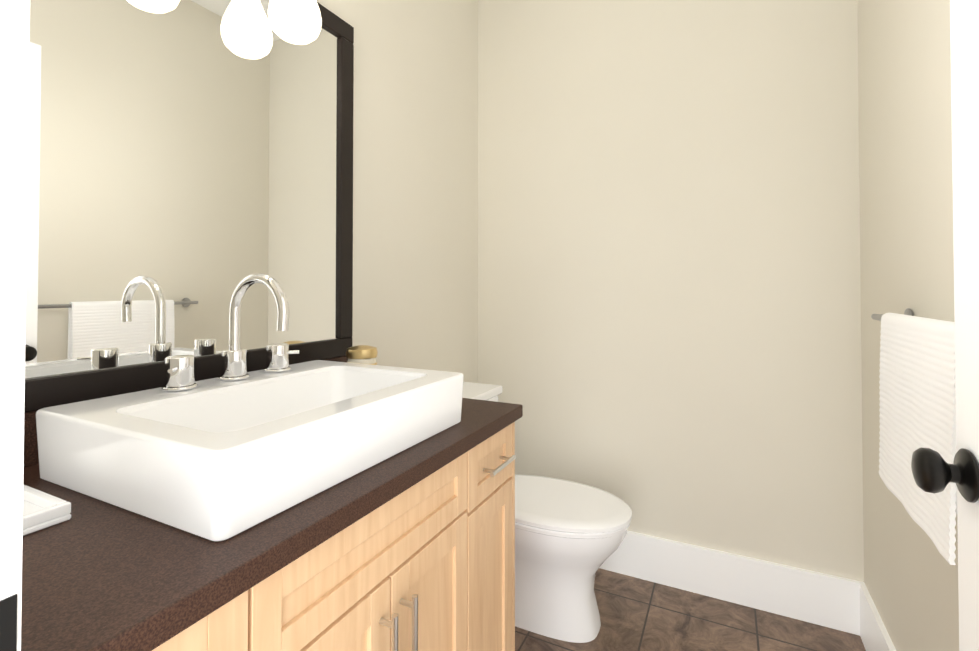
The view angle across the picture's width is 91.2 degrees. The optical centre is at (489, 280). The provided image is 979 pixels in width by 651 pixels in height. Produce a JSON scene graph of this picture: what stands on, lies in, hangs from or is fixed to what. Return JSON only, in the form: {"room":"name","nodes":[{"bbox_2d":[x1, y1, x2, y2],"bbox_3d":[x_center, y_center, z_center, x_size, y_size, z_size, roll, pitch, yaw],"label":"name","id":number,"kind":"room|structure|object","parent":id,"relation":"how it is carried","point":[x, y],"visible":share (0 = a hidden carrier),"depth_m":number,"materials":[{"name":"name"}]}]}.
{"room":"bathroom","nodes":[
{"label":"bathroom","id":0,"kind":"room"},
{"bbox_2d":[316,0,477,382],"bbox_3d":[-0.890,-0.163,0.767,0.100,2.740,3.766,0,-1,26],"label":"wall","id":1,"kind":"structure","parent":0,"point":[415,196],"depth_m":1.88,"materials":[{"name":"paint"}]},
{"bbox_2d":[24,0,353,412],"bbox_3d":[-0.648,-0.296,1.115,0.024,1.045,0.929,0,-1,26],"label":"mirror","id":2,"kind":"object","parent":1,"relation":"attached to","point":[190,165],"visible":0.83,"depth_m":1.05,"materials":[{"name":"black mirror"}]},
{"bbox_2d":[268,0,321,44],"bbox_3d":[-0.607,-0.696,1.000,0.128,0.159,0.628,0,-1,26],"label":"shade","id":3,"kind":"object","parent":1,"relation":"attached to","point":[297,22],"visible":1,"depth_m":1.19,"materials":[{"name":"white glass"}]},
{"bbox_2d":[478,0,863,581],"bbox_3d":[0.642,-0.144,2.055,1.508,2.740,0.100,0,-1,26],"label":"wall","id":4,"kind":"structure","parent":0,"point":[669,309],"depth_m":1.93,"materials":[{"name":"paint"}]},
{"bbox_2d":[599,530,864,635],"bbox_3d":[0.616,1.136,1.984,1.508,0.178,0.016,0,-1,26],"label":"baseboard","id":5,"kind":"structure","parent":4,"relation":"attached to","point":[822,599],"depth_m":1.81,"materials":[{"name":"white"}]},
{"bbox_2d":[515,568,865,650],"bbox_3d":[-0.169,1.231,0.391,1.708,0.060,3.766,0,-1,26],"label":"floor","id":6,"kind":"structure","parent":0,"point":[637,614],"depth_m":1.68,"materials":[{"name":"tile"}]},
{"bbox_2d":[21,356,522,650],"bbox_3d":[-0.398,0.718,0.932,0.621,0.983,0.994,0,-1,26],"label":"bathroom vanity","id":7,"kind":"object","parent":6,"relation":"on","point":[412,548],"visible":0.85,"depth_m":0.67,"materials":[{"name":"brown wood"}]},
{"bbox_2d":[23,484,70,535],"bbox_3d":[-0.670,0.301,0.610,0.203,0.022,0.143,0,-1,26],"label":"soap tray","id":8,"kind":"object","parent":7,"relation":"on","point":[42,510],"visible":0.52,"depth_m":0.62,"materials":[{"name":"white ceramic"}]},
{"bbox_2d":[36,360,463,541],"bbox_3d":[-0.391,0.262,0.929,0.460,0.110,0.597,0,-1,26],"label":"sink","id":9,"kind":"object","parent":7,"relation":"in","point":[215,459],"visible":1,"depth_m":0.72,"materials":[{"name":"white ceramic"}]},
{"bbox_2d":[162,273,298,391],"bbox_3d":[-0.486,0.095,0.992,0.186,0.224,0.299,0,-1,26],"label":"faucet","id":10,"kind":"object","parent":9,"relation":"on","point":[179,372],"visible":1,"depth_m":1.00,"materials":[{"name":"silver metal"}]},
{"bbox_2d":[346,345,377,364],"bbox_3d":[-0.365,0.254,1.373,0.088,0.139,0.088,0,-1,26],"label":"candle jar","id":11,"kind":"object","parent":7,"relation":"on","point":[362,354],"visible":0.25,"depth_m":1.34,"materials":[{"name":"gold glass"}]},
{"bbox_2d":[462,382,631,642],"bbox_3d":[0.128,0.833,1.803,0.790,0.778,0.450,0,-1,26],"label":"toilet","id":12,"kind":"object","parent":6,"relation":"on","point":[570,536],"visible":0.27,"depth_m":1.64,"materials":[{"name":"white ceramic"}]},
{"bbox_2d":[857,0,958,650],"bbox_3d":[0.552,-0.174,0.056,0.100,2.740,3.766,0,-1,26],"label":"wall","id":13,"kind":"structure","parent":0,"point":[906,206],"depth_m":1.27,"materials":[{"name":"paint"}]},
{"bbox_2d":[860,584,895,650],"bbox_3d":[0.868,1.118,0.808,0.016,0.178,1.870,0,-1,26],"label":"baseboard","id":14,"kind":"structure","parent":13,"relation":"attached to","point":[874,635],"depth_m":1.53,"materials":[{"name":"white"}]},
{"bbox_2d":[871,308,913,320],"bbox_3d":[0.867,0.088,0.894,0.076,0.048,0.803,0,-1,26],"label":"towel rail","id":15,"kind":"object","parent":13,"relation":"attached to","point":[908,311],"visible":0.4,"depth_m":1.22,"materials":[{"name":"silver metal"}]},
{"bbox_2d":[878,312,956,564],"bbox_3d":[0.863,0.269,0.961,0.051,0.392,0.417,0,-1,26],"label":"hanging towel","id":16,"kind":"object","parent":15,"relation":"hanging from","point":[917,399],"visible":0.77,"depth_m":0.92,"materials":[{"name":"white fabric"}]},
{"bbox_3d":[-0.250,-0.171,0.247,1.508,2.740,0.120,0,-1,26],"label":"wall","id":17,"kind":"structure","parent":0,"visible":0},
{"bbox_2d":[0,0,29,650],"bbox_3d":[-0.022,0.062,0.130,0.998,2.270,0.158,0,-1,26],"label":"door frame","id":18,"kind":"structure","parent":17,"relation":"attached to","point":[14,60],"depth_m":0.36,"materials":[{"name":"white"}]},
{"bbox_2d":[911,0,978,650],"bbox_3d":[0.516,0.114,0.343,0.156,2.148,0.746,0,-1,26],"label":"door","id":19,"kind":"structure","parent":17,"relation":"in","point":[933,471],"depth_m":0.65,"materials":[{"name":"white"}]}
]}

